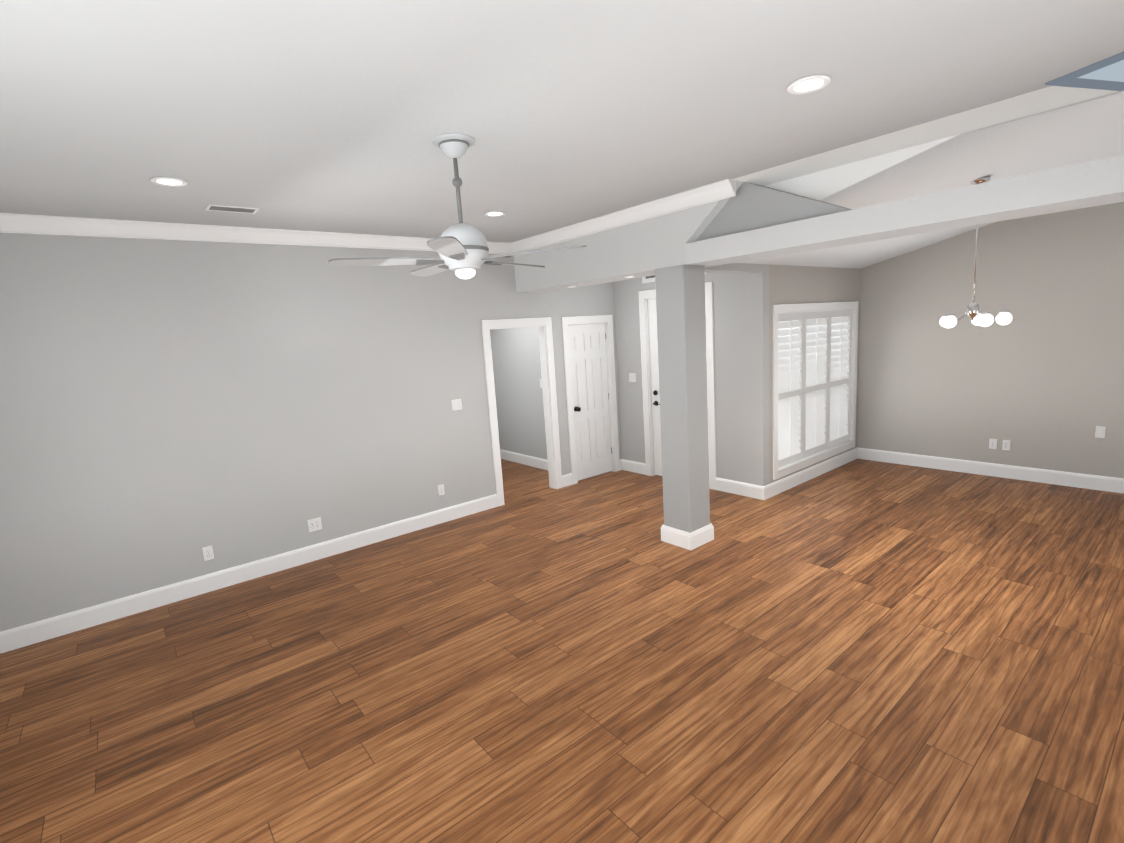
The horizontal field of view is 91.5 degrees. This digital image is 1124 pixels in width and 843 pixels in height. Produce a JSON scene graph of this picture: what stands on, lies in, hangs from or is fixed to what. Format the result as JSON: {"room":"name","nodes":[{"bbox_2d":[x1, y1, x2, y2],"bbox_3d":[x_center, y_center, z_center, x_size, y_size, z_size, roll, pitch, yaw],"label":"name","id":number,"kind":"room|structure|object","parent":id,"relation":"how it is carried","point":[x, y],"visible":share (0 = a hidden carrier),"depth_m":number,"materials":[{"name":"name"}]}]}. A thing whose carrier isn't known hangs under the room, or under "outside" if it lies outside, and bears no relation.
{"room":"empty living room","nodes":[
{"label":"empty living room","id":0,"kind":"room"},
{"bbox_2d":[0,233,621,631],"bbox_3d":[-1.767,-0.298,5.446,6.650,2.950,0.120,-11,12,-38],"label":"wall","id":1,"kind":"structure","parent":0,"point":[170,410],"depth_m":4.52,"materials":[{"name":"grey paint"}]},
{"bbox_2d":[202,545,213,560],"bbox_3d":[-2.940,1.096,4.550,0.070,0.115,0.011,-11,12,-38],"label":"electrical outlet","id":2,"kind":"object","parent":1,"relation":"attached to","point":[208,553],"visible":1,"depth_m":4.55,"materials":[{"name":"white plastic"}]},
{"bbox_2d":[0,494,497,653],"bbox_3d":[-2.416,1.241,4.995,4.320,0.150,0.016,-11,12,-38],"label":"baseboard","id":3,"kind":"structure","parent":1,"relation":"attached to","point":[45,629],"depth_m":4.60,"materials":[{"name":"white wood"}]},
{"bbox_2d":[0,213,511,253],"bbox_3d":[-2.346,-1.576,4.686,4.730,0.110,0.095,-11,12,-38],"label":"crown molding","id":4,"kind":"structure","parent":1,"relation":"attached to","point":[114,228],"depth_m":4.29,"materials":[{"name":"white wood"}]},
{"bbox_2d":[307,517,321,531],"bbox_3d":[-2.289,0.957,5.071,0.116,0.115,0.011,-11,12,-38],"label":"electrical outlet","id":5,"kind":"object","parent":1,"relation":"attached to","point":[315,524],"visible":1,"depth_m":5.07,"materials":[{"name":"white plastic"}]},
{"bbox_2d":[438,484,444,495],"bbox_3d":[-1.294,0.734,5.867,0.070,0.115,0.011,-11,12,-38],"label":"electrical outlet","id":6,"kind":"object","parent":1,"relation":"attached to","point":[441,491],"visible":1,"depth_m":5.86,"materials":[{"name":"white plastic"}]},
{"bbox_2d":[451,399,461,410],"bbox_3d":[-1.132,-0.181,5.895,0.116,0.115,0.015,-11,12,-38],"label":"light switch","id":7,"kind":"object","parent":1,"relation":"attached to","point":[456,404],"visible":1,"depth_m":5.89,"materials":[{"name":"white plastic"}]},
{"bbox_2d":[481,317,562,505],"bbox_3d":[-0.484,-0.141,6.522,0.970,2.125,0.156,-11,12,-38],"label":"door frame","id":8,"kind":"structure","parent":1,"relation":"attached to","point":[544,325],"depth_m":6.59,"materials":[{"name":"white wood"}]},
{"bbox_2d":[568,323,611,480],"bbox_3d":[0.393,-0.258,7.165,0.672,2.005,0.113,-11,12,-38],"label":"closet door","id":9,"kind":"structure","parent":1,"relation":"in","point":[588,360],"depth_m":7.18,"materials":[{"name":"white wood"}]},
{"bbox_2d":[561,315,619,483],"bbox_3d":[0.358,-0.305,7.186,0.860,2.120,0.138,-11,12,-38],"label":"door frame","id":10,"kind":"structure","parent":1,"relation":"attached to","point":[607,319],"depth_m":7.09,"materials":[{"name":"white wood"}]},
{"bbox_2d":[511,179,735,252],"bbox_3d":[0.357,-1.807,5.007,0.095,0.110,2.750,-11,12,-38],"label":"crown molding","id":11,"kind":"structure","parent":1,"relation":"attached to","point":[724,189],"depth_m":4.67,"materials":[{"name":"white paint"}]},
{"bbox_2d":[490,327,547,459],"bbox_3d":[-0.526,-0.628,8.014,0.100,2.600,2.310,-11,12,-38],"label":"wall","id":12,"kind":"structure","parent":0,"point":[516,361],"depth_m":8.07,"materials":[{"name":"grey paint"}]},
{"bbox_2d":[500,449,571,478],"bbox_3d":[-0.459,0.591,8.139,0.016,0.150,2.210,-11,12,-38],"label":"baseboard","id":13,"kind":"structure","parent":12,"relation":"attached to","point":[536,462],"depth_m":8.21,"materials":[{"name":"white wood"}]},
{"bbox_2d":[0,459,1123,842],"bbox_3d":[0.216,1.135,5.205,8.970,0.050,8.870,-11,12,-38],"label":"floor","id":14,"kind":"structure","parent":0,"point":[864,651],"depth_m":3.07,"materials":[{"name":"brown wood"}]},
{"bbox_2d":[655,265,713,549],"bbox_3d":[1.067,-0.107,4.799,0.336,2.417,0.336,-11,12,-38],"label":"post","id":15,"kind":"object","parent":14,"relation":"on","point":[681,326],"visible":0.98,"depth_m":4.68,"materials":[{"name":"grey paint"}]},
{"bbox_2d":[0,0,1123,242],"bbox_3d":[0.016,-1.545,2.914,6.650,0.100,6.060,-11,12,-38],"label":"ceiling","id":16,"kind":"structure","parent":0,"point":[336,116],"depth_m":2.31,"materials":[{"name":"white paint"}]},
{"bbox_2d":[151,177,187,186],"bbox_3d":[-2.255,-1.376,3.142,0.176,0.010,0.176,-11,12,-38],"label":"recessed light","id":17,"kind":"object","parent":16,"relation":"in","point":[171,181],"visible":0.96,"depth_m":3.14,"materials":[{"name":"white plastic"}]},
{"bbox_2d":[205,204,258,213],"bbox_3d":[-2.316,-1.491,3.846,0.310,0.007,0.160,-11,12,-38],"label":"ceiling vent","id":18,"kind":"object","parent":16,"relation":"in","point":[210,207],"visible":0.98,"depth_m":3.83,"materials":[{"name":"white metal"}]},
{"bbox_2d":[328,133,586,278],"bbox_3d":[-0.559,-1.104,2.904,1.282,0.690,1.241,-11,12,-38],"label":"ceiling fan","id":19,"kind":"object","parent":16,"relation":"hanging from","point":[461,248],"visible":1,"depth_m":2.79,"materials":[{"name":"metal"}]},
{"bbox_2d":[484,211,504,216],"bbox_3d":[-0.556,-1.718,4.530,0.176,0.010,0.176,-11,12,-38],"label":"recessed light","id":20,"kind":"object","parent":16,"relation":"in","point":[495,213],"visible":1,"depth_m":4.52,"materials":[{"name":"white plastic"}]},
{"bbox_2d":[514,180,742,292],"bbox_3d":[0.524,-1.642,5.241,0.400,0.533,2.870,-11,12,-38],"label":"header beam","id":21,"kind":"structure","parent":16,"relation":"attached to","point":[645,248],"depth_m":4.99,"materials":[{"name":"grey paint"}]},
{"bbox_2d":[704,263,761,272],"bbox_3d":[1.540,-1.706,5.220,1.160,0.533,0.120,-11,12,-38],"label":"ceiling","id":22,"kind":"structure","parent":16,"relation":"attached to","point":[741,268],"depth_m":5.30,"materials":[{"name":"grey paint"}]},
{"bbox_2d":[787,75,830,93],"bbox_3d":[1.078,-1.471,2.393,0.176,0.010,0.176,-11,12,-38],"label":"recessed light","id":23,"kind":"object","parent":16,"relation":"in","point":[808,84],"visible":1,"depth_m":2.39,"materials":[{"name":"white plastic"}]},
{"bbox_2d":[1045,52,1123,90],"bbox_3d":[2.670,-1.527,2.085,0.520,0.008,1.150,-6,10,-16],"label":"skylight","id":24,"kind":"object","parent":16,"relation":"attached to","point":[1106,74],"visible":0.95,"depth_m":2.51,"materials":[{"name":"blue glass"}]},
{"bbox_2d":[613,264,768,485],"bbox_3d":[1.469,-0.701,6.593,0.120,2.950,2.150,-11,12,-38],"label":"wall","id":25,"kind":"structure","parent":0,"point":[741,330],"depth_m":6.05,"materials":[{"name":"grey paint"}]},
{"bbox_2d":[629,373,635,381],"bbox_3d":[0.925,-0.577,7.192,0.015,0.115,0.116,-11,12,-38],"label":"light switch","id":26,"kind":"object","parent":25,"relation":"attached to","point":[632,377],"visible":1,"depth_m":7.19,"materials":[{"name":"white plastic"}]},
{"bbox_2d":[620,459,645,474],"bbox_3d":[0.970,0.615,7.428,0.020,0.150,0.460,-11,12,-38],"label":"baseboard","id":27,"kind":"structure","parent":25,"relation":"attached to","point":[627,465],"depth_m":7.42,"materials":[{"name":"white wood"}]},
{"bbox_2d":[642,272,706,282],"bbox_3d":[1.294,-1.858,6.411,0.020,0.370,0.950,-11,12,-38],"label":"transom","id":28,"kind":"object","parent":25,"relation":"attached to","point":[648,279],"visible":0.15,"depth_m":6.71,"materials":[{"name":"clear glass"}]},
{"bbox_2d":[638,282,716,489],"bbox_3d":[1.436,-0.425,6.688,0.138,2.380,1.090,-11,12,-38],"label":"door frame","id":29,"kind":"structure","parent":25,"relation":"attached to","point":[644,296],"depth_m":6.78,"materials":[{"name":"white wood"}]},
{"bbox_2d":[648,298,708,475],"bbox_3d":[1.425,-0.376,6.675,0.103,2.260,0.892,-11,12,-38],"label":"front door","id":30,"kind":"structure","parent":25,"relation":"in","point":[655,384],"depth_m":6.96,"materials":[{"name":"white wood"}]},
{"bbox_2d":[716,477,763,499],"bbox_3d":[1.995,0.753,6.187,0.016,0.150,0.590,-11,12,-38],"label":"baseboard","id":31,"kind":"structure","parent":25,"relation":"attached to","point":[725,485],"depth_m":6.16,"materials":[{"name":"white wood"}]},
{"bbox_2d":[695,182,852,241],"bbox_3d":[1.560,-1.591,4.019,0.270,0.370,1.270,-11,12,-38],"label":"wall panel","id":32,"kind":"object","parent":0,"point":[749,206],"visible":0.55,"depth_m":3.96,"materials":[{"name":"grey paint"}]},
{"bbox_2d":[769,265,860,483],"bbox_3d":[3.067,-0.575,6.604,2.320,2.490,0.120,-11,12,-38],"label":"wall","id":33,"kind":"structure","parent":0,"point":[789,284],"depth_m":6.18,"materials":[{"name":"grey paint"}]},
{"bbox_2d":[764,447,859,499],"bbox_3d":[3.076,0.605,6.655,2.306,0.150,0.016,-11,12,-38],"label":"baseboard","id":34,"kind":"structure","parent":33,"relation":"attached to","point":[772,489],"depth_m":6.55,"materials":[{"name":"white wood"}]},
{"bbox_2d":[778,309,851,467],"bbox_3d":[3.033,-0.452,6.557,1.836,1.704,0.050,-11,12,-38],"label":"window shutters","id":35,"kind":"object","parent":33,"relation":"attached to","point":[814,367],"visible":0.9,"depth_m":6.51,"materials":[{"name":"white wood"}]},
{"bbox_2d":[773,301,858,479],"bbox_3d":[3.026,-0.449,6.565,2.030,1.900,0.150,-11,12,-38],"label":"window frame","id":36,"kind":"structure","parent":33,"relation":"attached to","point":[782,471],"depth_m":6.45,"materials":[{"name":"white wood"}]},
{"bbox_2d":[733,86,1118,185],"bbox_3d":[2.366,-1.695,2.890,0.450,0.100,3.070,-11,12,-38],"label":"ceiling beam","id":37,"kind":"structure","parent":0,"point":[1033,103],"depth_m":3.15,"materials":[{"name":"white paint"}]},
{"bbox_2d":[736,91,1123,268],"bbox_3d":[3.701,-2.016,4.423,3.600,0.978,3.790,-11,12,-38],"label":"ceiling","id":38,"kind":"structure","parent":0,"point":[1086,131],"depth_m":3.88,"materials":[{"name":"white paint"}]},
{"bbox_2d":[939,177,1011,327],"bbox_3d":[3.283,-1.320,4.335,0.470,1.125,0.484,-11,12,-38],"label":"chandelier","id":39,"kind":"object","parent":38,"relation":"hanging from","point":[979,317],"visible":0.96,"depth_m":4.32,"materials":[{"name":"white glass"}]},
{"bbox_2d":[766,90,1123,200],"bbox_3d":[2.305,-1.739,3.303,0.020,0.978,3.790,-11,12,-38],"label":"wall","id":40,"kind":"structure","parent":0,"point":[821,185],"depth_m":3.75,"materials":[{"name":"white paint"}]},
{"bbox_2d":[857,202,1123,477],"bbox_3d":[5.126,-1.008,5.710,0.120,3.368,3.790,-11,12,-38],"label":"wall","id":41,"kind":"structure","parent":0,"point":[1038,380],"depth_m":5.98,"materials":[{"name":"grey paint"}]},
{"bbox_2d":[860,448,1123,493],"bbox_3d":[5.133,0.581,5.984,0.016,0.150,3.650,-11,12,-38],"label":"baseboard","id":42,"kind":"structure","parent":41,"relation":"attached to","point":[1087,481],"depth_m":6.18,"materials":[{"name":"white wood"}]},
{"bbox_2d":[989,439,996,448],"bbox_3d":[4.891,0.255,6.210,0.011,0.115,0.070,-11,12,-38],"label":"electrical outlet","id":43,"kind":"object","parent":41,"relation":"attached to","point":[992,443],"visible":1,"depth_m":6.21,"materials":[{"name":"white plastic"}]},
{"bbox_2d":[1002,440,1010,450],"bbox_3d":[4.967,0.265,6.118,0.011,0.115,0.070,-11,12,-38],"label":"electrical outlet","id":44,"kind":"object","parent":41,"relation":"attached to","point":[1006,444],"visible":1,"depth_m":6.11,"materials":[{"name":"white plastic"}]},
{"bbox_2d":[1095,426,1105,437],"bbox_3d":[5.420,0.107,5.511,0.015,0.115,0.070,-11,12,-38],"label":"light switch","id":45,"kind":"object","parent":41,"relation":"attached to","point":[1100,432],"visible":1,"depth_m":5.51,"materials":[{"name":"white plastic"}]},
{"bbox_3d":[2.827,-0.228,1.515,8.850,3.500,0.120,-11,12,-38],"label":"wall","id":46,"kind":"structure","parent":0,"visible":0},
{"bbox_2d":[685,155,1123,265],"bbox_3d":[2.231,-1.231,3.214,0.400,0.163,3.420,-11,12,-38],"label":"beam","id":47,"kind":"structure","parent":46,"relation":"attached to","point":[1099,182],"depth_m":3.11,"materials":[{"name":"white paint"}]}
]}

